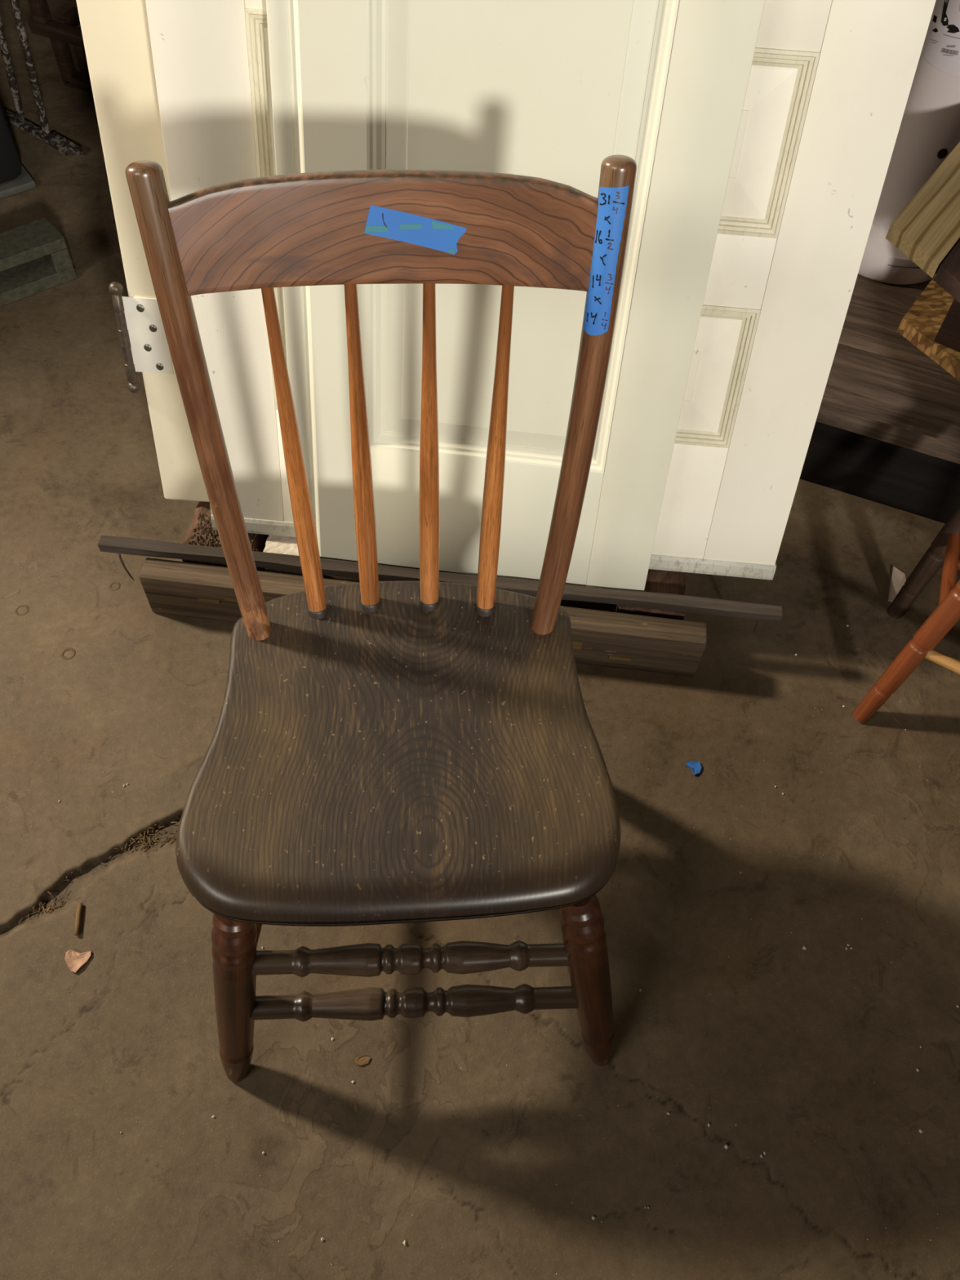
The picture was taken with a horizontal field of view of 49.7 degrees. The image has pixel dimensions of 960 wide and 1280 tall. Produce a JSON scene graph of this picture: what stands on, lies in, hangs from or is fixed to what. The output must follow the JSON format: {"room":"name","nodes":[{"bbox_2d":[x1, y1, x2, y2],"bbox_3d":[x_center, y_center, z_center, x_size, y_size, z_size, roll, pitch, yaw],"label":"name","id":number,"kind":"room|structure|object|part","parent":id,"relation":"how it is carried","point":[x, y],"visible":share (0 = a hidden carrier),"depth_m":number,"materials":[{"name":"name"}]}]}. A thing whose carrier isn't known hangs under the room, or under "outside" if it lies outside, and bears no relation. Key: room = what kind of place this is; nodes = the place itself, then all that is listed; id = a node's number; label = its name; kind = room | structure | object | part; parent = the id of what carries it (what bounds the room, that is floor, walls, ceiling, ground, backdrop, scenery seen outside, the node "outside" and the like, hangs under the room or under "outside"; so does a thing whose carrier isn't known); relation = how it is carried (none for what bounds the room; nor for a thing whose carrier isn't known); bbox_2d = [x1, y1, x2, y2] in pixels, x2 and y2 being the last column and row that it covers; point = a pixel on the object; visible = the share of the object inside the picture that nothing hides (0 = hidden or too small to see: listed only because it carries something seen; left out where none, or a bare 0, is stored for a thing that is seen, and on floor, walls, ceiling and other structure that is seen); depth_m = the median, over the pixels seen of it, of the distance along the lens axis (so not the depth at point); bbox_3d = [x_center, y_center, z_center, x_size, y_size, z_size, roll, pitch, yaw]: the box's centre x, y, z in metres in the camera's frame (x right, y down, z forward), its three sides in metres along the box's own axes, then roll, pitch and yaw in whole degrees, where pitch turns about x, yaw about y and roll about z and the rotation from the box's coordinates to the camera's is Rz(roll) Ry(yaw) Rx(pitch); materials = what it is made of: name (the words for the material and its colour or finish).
{"room":"storage garage","nodes":[
{"label":"storage garage","id":0,"kind":"room"},
{"bbox_2d":[0,0,959,1279],"bbox_3d":[-0.368,0.632,1.106,5.400,0.013,9.200,-1,56,-3],"label":"floor","id":1,"kind":"structure","parent":0,"point":[820,1037],"depth_m":1.27,"materials":[{"name":"concrete"}]},
{"bbox_2d":[0,101,35,199],"bbox_3d":[-1.063,-1.029,2.015,0.240,0.294,0.210,-29,62,-20],"label":"bin","id":2,"kind":"object","parent":1,"relation":"on","point":[15,179],"visible":1,"depth_m":2.08,"materials":[{"name":"plastic"}]},
{"bbox_2d":[14,604,29,616],"bbox_3d":[-0.682,-0.044,1.543,0.021,0.002,0.021,-1,56,-3],"label":"ring","id":3,"kind":"object","parent":1,"relation":"on","point":[20,606],"visible":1,"depth_m":1.54,"materials":[{"name":"metal"}]},
{"bbox_2d":[0,217,78,306],"bbox_3d":[-0.944,-0.646,1.885,0.394,0.091,0.078,-30,62,-20],"label":"concrete block","id":4,"kind":"object","parent":1,"relation":"on","point":[35,258],"visible":1,"depth_m":1.92,"materials":[{"name":"grey concrete"}]},
{"bbox_2d":[0,0,83,155],"bbox_3d":[-0.979,-1.298,1.970,0.430,0.667,0.032,34,61,19],"label":"frame","id":5,"kind":"object","parent":1,"relation":"on","point":[60,144],"visible":1,"depth_m":2.17,"materials":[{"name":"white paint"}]},
{"bbox_3d":[-0.934,-1.270,1.955,0.154,0.651,0.016,39,63,21],"label":"rod","id":6,"kind":"part","parent":5,"relation":"part of","materials":[{"name":"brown metal"}]},
{"bbox_3d":[-0.875,-1.227,1.928,0.119,0.650,0.016,37,63,21],"label":"rod","id":7,"kind":"part","parent":5,"relation":"part of","materials":[{"name":"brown metal"}]},
{"bbox_2d":[27,0,92,92],"bbox_3d":[-0.693,-1.464,2.171,0.475,0.545,0.350,21,58,12],"label":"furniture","id":8,"kind":"object","parent":1,"relation":"on","point":[63,31],"visible":0.34,"depth_m":2.26,"materials":[{"name":"brown wood"}]},
{"bbox_3d":[-0.943,-1.455,2.092,0.028,0.390,0.030,21,58,12],"label":"post","id":9,"kind":"part","parent":8,"relation":"part of","materials":[{"name":"brown wood"}]},
{"bbox_3d":[-0.764,-1.266,2.221,0.465,0.025,0.034,21,58,12],"label":"rail","id":10,"kind":"part","parent":8,"relation":"part of","materials":[{"name":"brown wood"}]},
{"bbox_3d":[-0.925,-1.291,2.311,0.026,0.105,0.028,21,58,12],"label":"leg","id":11,"kind":"part","parent":8,"relation":"part of","materials":[{"name":"brown wood"}]},
{"bbox_3d":[-0.862,-1.441,2.336,0.026,0.025,0.270,21,58,12],"label":"rail","id":12,"kind":"part","parent":8,"relation":"part of","materials":[{"name":"brown wood"}]},
{"bbox_3d":[-0.871,-1.277,2.289,0.025,0.081,0.028,21,58,12],"label":"leg","id":13,"kind":"part","parent":8,"relation":"part of","materials":[{"name":"brown wood"}]},
{"bbox_2d":[61,648,75,659],"bbox_3d":[-0.597,0.020,1.503,0.021,0.002,0.021,-1,56,-3],"label":"ring","id":14,"kind":"object","parent":1,"relation":"on","point":[66,649],"visible":1,"depth_m":1.50,"materials":[{"name":"metal"}]},
{"bbox_2d":[64,949,91,973],"bbox_3d":[-0.488,0.389,1.255,0.030,0.004,0.028,-1,56,-3],"label":"flake","id":15,"kind":"object","parent":1,"relation":"on","point":[75,961],"visible":1,"depth_m":1.26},
{"bbox_2d":[74,902,82,935],"bbox_3d":[-0.497,0.345,1.283,0.006,0.006,0.040,-4,56,-5],"label":"twig","id":16,"kind":"object","parent":1,"relation":"on","point":[78,912],"visible":1,"depth_m":1.28,"materials":[{"name":"brown wood"}]},
{"bbox_2d":[18,821,177,924],"bbox_3d":[-0.473,0.285,1.335,0.257,0.009,0.091,-31,62,-20],"label":"wood shavings","id":17,"kind":"object","parent":1,"relation":"on","point":[144,843],"visible":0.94,"depth_m":1.35},
{"bbox_2d":[108,581,120,591],"bbox_3d":[-0.554,-0.081,1.573,0.018,0.002,0.018,-1,56,-3],"label":"ring","id":18,"kind":"object","parent":1,"relation":"on","point":[115,582],"visible":1,"depth_m":1.57,"materials":[{"name":"metal"}]},
{"bbox_2d":[182,501,268,571],"bbox_3d":[-0.369,-0.168,1.581,0.122,0.096,0.184,8,56,3],"label":"wood block","id":19,"kind":"object","parent":1,"relation":"on","point":[200,532],"visible":0.23,"depth_m":1.52,"materials":[{"name":"brown wood"}]},
{"bbox_2d":[262,534,302,575],"bbox_3d":[-0.286,-0.113,1.550,0.061,0.089,0.050,7,56,3],"label":"wood block","id":20,"kind":"object","parent":1,"relation":"on","point":[281,544],"visible":0.21,"depth_m":1.52,"materials":[{"name":"beige wood"}]},
{"bbox_2d":[352,1055,370,1065],"bbox_3d":[-0.137,0.488,1.202,0.021,0.002,0.010,-1,56,-3],"label":"dry leaf","id":21,"kind":"object","parent":1,"relation":"on","point":[361,1060],"visible":1,"depth_m":1.20,"materials":[{"name":"brown plant"}]},
{"bbox_2d":[125,154,636,1081],"bbox_3d":[-0.069,0.051,1.011,0.447,0.818,0.543,-1,56,-3],"label":"chair","id":22,"kind":"object","parent":1,"relation":"on","point":[427,749],"visible":1,"depth_m":0.99,"materials":[{"name":"brown wood"}]},
{"bbox_3d":[-0.249,-0.183,0.957,0.030,0.469,0.165,-13,58,-11],"label":"post","id":23,"kind":"part","parent":22,"relation":"part of","materials":[{"name":"brown wood"}]},
{"bbox_3d":[-0.254,0.372,1.081,0.043,0.332,0.116,23,58,13],"label":"leg","id":24,"kind":"part","parent":22,"relation":"part of","materials":[{"name":"red wood"}]},
{"bbox_2d":[364,226,388,232],"bbox_3d":[-0.086,-0.341,0.861,0.020,0.005,0.002,-2,56,-4],"label":"print","id":25,"kind":"object","parent":22,"relation":"on","point":[367,228],"depth_m":0.86},
{"bbox_3d":[-0.077,-0.335,0.862,0.368,0.090,0.067,-1,56,-3],"label":"crest rail","id":26,"kind":"part","parent":22,"relation":"part of","materials":[{"name":"brown wood"}]},
{"bbox_3d":[-0.081,0.101,1.057,0.422,0.043,0.378,-1,56,-3],"label":"seat","id":27,"kind":"part","parent":22,"relation":"part of","materials":[{"name":"brown wood"}]},
{"bbox_2d":[399,223,422,230],"bbox_3d":[-0.058,-0.343,0.862,0.019,0.005,0.001,-1,56,-2],"label":"print","id":28,"kind":"object","parent":22,"relation":"on","point":[402,226],"depth_m":0.86},
{"bbox_2d":[431,221,454,229],"bbox_3d":[-0.031,-0.344,0.861,0.019,0.006,0.002,5,56,1],"label":"print","id":29,"kind":"object","parent":22,"relation":"on","point":[435,224],"depth_m":0.86},
{"bbox_2d":[446,248,455,253],"bbox_3d":[-0.025,-0.328,0.873,0.008,0.004,0.001,-1,56,-3],"label":"print","id":30,"kind":"object","parent":22,"relation":"attached to","point":[448,250],"depth_m":0.87},
{"bbox_3d":[0.091,-0.192,0.973,0.035,0.473,0.167,11,56,6],"label":"post","id":31,"kind":"part","parent":22,"relation":"part of","materials":[{"name":"brown wood"}]},
{"bbox_3d":[0.117,0.364,1.100,0.043,0.333,0.120,-32,63,-21],"label":"leg","id":32,"kind":"part","parent":22,"relation":"part of","materials":[{"name":"red wood"}]},
{"bbox_2d":[138,557,706,676],"bbox_3d":[-0.085,-0.032,1.502,0.808,0.089,0.040,7,56,3],"label":"timber","id":33,"kind":"object","parent":1,"relation":"on","point":[666,646],"visible":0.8,"depth_m":1.48,"materials":[{"name":"brown wood"}]},
{"bbox_2d":[4,624,959,1274],"bbox_3d":[-0.006,0.345,1.304,1.346,0.006,0.860,-1,56,-3],"label":"crumbs","id":34,"kind":"object","parent":1,"relation":"on","point":[804,948],"visible":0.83,"depth_m":1.18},
{"bbox_2d":[612,568,686,620],"bbox_3d":[0.253,-0.089,1.553,0.097,0.089,0.174,7,56,2],"label":"wood block","id":35,"kind":"object","parent":1,"relation":"on","point":[661,581],"visible":0.12,"depth_m":1.49,"materials":[{"name":"brown wood"}]},
{"bbox_2d":[97,535,782,632],"bbox_3d":[-0.062,-0.073,1.497,0.975,0.070,0.026,6,56,2],"label":"lath","id":36,"kind":"object","parent":35,"relation":"on","point":[116,544],"visible":0.84,"depth_m":1.47,"materials":[{"name":"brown wood"}]},
{"bbox_2d":[75,0,936,591],"bbox_3d":[0.014,-0.931,0.875,0.935,1.959,0.725,5,56,1],"label":"hinged door","id":37,"kind":"structure","parent":35,"relation":"on","point":[116,35],"depth_m":1.20,"materials":[{"name":"beige paint"}]},
{"bbox_3d":[-0.127,-0.585,1.152,0.252,0.181,0.068,5,56,2],"label":"moulding","id":38,"kind":"part","parent":37,"relation":"part of","materials":[{"name":"beige paint"}]},
{"bbox_3d":[-0.127,-0.590,1.161,0.217,0.152,0.058,5,56,2],"label":"panel","id":39,"kind":"part","parent":37,"relation":"part of","materials":[{"name":"beige paint"}]},
{"bbox_3d":[-0.142,-0.374,1.324,0.252,0.179,0.067,5,56,2],"label":"moulding","id":40,"kind":"part","parent":37,"relation":"part of","materials":[{"name":"beige paint"}]},
{"bbox_3d":[-0.142,-0.379,1.333,0.217,0.150,0.057,5,56,2],"label":"panel","id":41,"kind":"part","parent":37,"relation":"part of","materials":[{"name":"beige paint"}]},
{"bbox_3d":[0.002,-0.172,1.431,0.312,0.185,0.074,7,56,3],"label":"rail","id":42,"kind":"part","parent":37,"relation":"part of","materials":[{"name":"beige paint"}]},
{"bbox_3d":[0.024,-0.219,1.441,0.604,0.177,0.074,5,56,2],"label":"rail","id":43,"kind":"part","parent":37,"relation":"part of","materials":[{"name":"beige paint"}]},
{"bbox_3d":[0.032,-0.532,1.139,0.275,0.679,0.211,7,56,3],"label":"panel","id":44,"kind":"part","parent":37,"relation":"part of","materials":[{"name":"beige paint"}]},
{"bbox_3d":[0.032,-0.528,1.131,0.312,0.712,0.224,7,56,3],"label":"moulding","id":45,"kind":"part","parent":37,"relation":"part of","materials":[{"name":"beige paint"}]},
{"bbox_3d":[0.056,-0.682,1.064,0.604,0.098,0.050,5,56,2],"label":"rail","id":46,"kind":"part","parent":37,"relation":"part of","materials":[{"name":"beige paint"}]},
{"bbox_3d":[0.209,-0.346,1.324,0.217,0.150,0.057,5,56,2],"label":"panel","id":47,"kind":"part","parent":37,"relation":"part of","materials":[{"name":"beige paint"}]},
{"bbox_3d":[0.208,-0.341,1.315,0.252,0.179,0.067,5,56,2],"label":"moulding","id":48,"kind":"part","parent":37,"relation":"part of","materials":[{"name":"beige paint"}]},
{"bbox_3d":[0.041,-0.466,1.240,0.604,0.087,0.047,5,56,2],"label":"rail","id":49,"kind":"part","parent":37,"relation":"part of","materials":[{"name":"beige paint"}]},
{"bbox_3d":[0.224,-0.558,1.151,0.217,0.152,0.058,5,56,2],"label":"panel","id":50,"kind":"part","parent":37,"relation":"part of","materials":[{"name":"beige paint"}]},
{"bbox_3d":[0.224,-0.553,1.143,0.252,0.181,0.068,5,56,2],"label":"moulding","id":51,"kind":"part","parent":37,"relation":"part of","materials":[{"name":"beige paint"}]},
{"bbox_2d":[684,760,702,775],"bbox_3d":[0.297,0.175,1.427,0.019,0.004,0.021,-24,60,-17],"label":"scrap","id":52,"kind":"object","parent":1,"relation":"on","point":[695,766],"visible":1,"depth_m":1.43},
{"bbox_2d":[800,274,959,523],"bbox_3d":[0.895,-0.379,1.674,0.850,0.250,0.459,20,58,11],"label":"wooden board","id":53,"kind":"object","parent":1,"relation":"on","point":[886,429],"visible":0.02,"depth_m":1.58,"materials":[{"name":"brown wood"}]},
{"bbox_3d":[0.825,-0.227,1.602,0.790,0.194,0.012,20,58,11],"label":"kick panel","id":54,"kind":"part","parent":53,"relation":"part of","materials":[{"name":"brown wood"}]},
{"bbox_2d":[857,0,959,284],"bbox_3d":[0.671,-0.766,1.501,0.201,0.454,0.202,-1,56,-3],"label":"water heater","id":55,"kind":"object","parent":53,"relation":"on","point":[929,131],"visible":0.53,"depth_m":1.48,"materials":[{"name":"white metal"}]},
{"bbox_2d":[932,14,937,22],"bbox_3d":[0.609,-0.832,1.388,0.001,0.009,0.012,-1,56,-3],"label":"print","id":56,"kind":"object","parent":55,"relation":"attached to","point":[934,16],"depth_m":1.39},
{"bbox_2d":[937,148,947,159],"bbox_3d":[0.663,-0.697,1.485,0.014,0.016,0.001,6,56,2],"label":"hole","id":57,"kind":"object","parent":55,"relation":"attached to","point":[942,153],"depth_m":1.49,"materials":[{"name":"black"}]},
{"bbox_2d":[941,0,948,26],"bbox_3d":[0.614,-0.844,1.346,0.002,0.083,0.029,-15,58,-12],"label":"print","id":58,"kind":"object","parent":55,"relation":"attached to","point":[944,3],"depth_m":1.37},
{"bbox_2d":[946,24,959,33],"bbox_3d":[0.624,-0.805,1.367,0.001,0.011,0.019,-34,63,-22],"label":"print","id":59,"kind":"object","parent":55,"relation":"on","point":[951,28],"depth_m":1.37},
{"bbox_2d":[897,272,959,381],"bbox_3d":[0.731,-0.431,1.525,0.159,0.024,0.276,-33,63,-22],"label":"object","id":60,"kind":"object","parent":53,"relation":"on","point":[922,323],"visible":0.83,"depth_m":1.54,"materials":[{"name":"brown wood"}]},
{"bbox_2d":[933,298,959,351],"bbox_3d":[0.753,-0.534,1.434,0.100,0.242,0.170,31,60,18],"label":"block","id":61,"kind":"object","parent":60,"relation":"on","point":[948,334],"visible":1,"depth_m":1.48,"materials":[{"name":"brown wood"}]},
{"bbox_2d":[933,240,959,302],"bbox_3d":[0.742,-0.552,1.285,0.164,0.020,0.683,32,61,18],"label":"board","id":62,"kind":"object","parent":61,"relation":"on","point":[948,275],"visible":1,"depth_m":1.18,"materials":[{"name":"brown wood"}]},
{"bbox_2d":[888,565,906,601],"bbox_3d":[0.654,-0.085,1.614,0.032,0.005,0.070,14,57,7],"label":"paper scrap","id":63,"kind":"object","parent":1,"relation":"on","point":[898,580],"visible":0.73,"depth_m":1.62,"materials":[{"name":"white paper"}]},
{"bbox_2d":[852,503,959,723],"bbox_3d":[0.755,-0.067,1.338,0.346,0.460,0.309,21,58,12],"label":"chair","id":64,"kind":"object","parent":1,"relation":"on","point":[944,550],"visible":1,"depth_m":1.42,"materials":[{"name":"orange wood"}]},
{"bbox_3d":[0.623,-0.055,1.340,0.208,0.435,0.032,-32,63,-21],"label":"leg","id":65,"kind":"part","parent":64,"relation":"part of","materials":[{"name":"orange wood"}]},
{"bbox_3d":[0.671,-0.176,1.424,0.097,0.429,0.032,-29,62,-20],"label":"leg","id":66,"kind":"part","parent":64,"relation":"part of","materials":[{"name":"brown wood"}]},
{"bbox_2d":[885,142,959,277],"bbox_3d":[0.714,-0.693,1.378,0.074,0.020,0.758,32,61,18],"label":"board","id":67,"kind":"object","parent":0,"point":[926,230],"visible":1,"depth_m":1.23,"materials":[{"name":"beige wood"}]}
]}

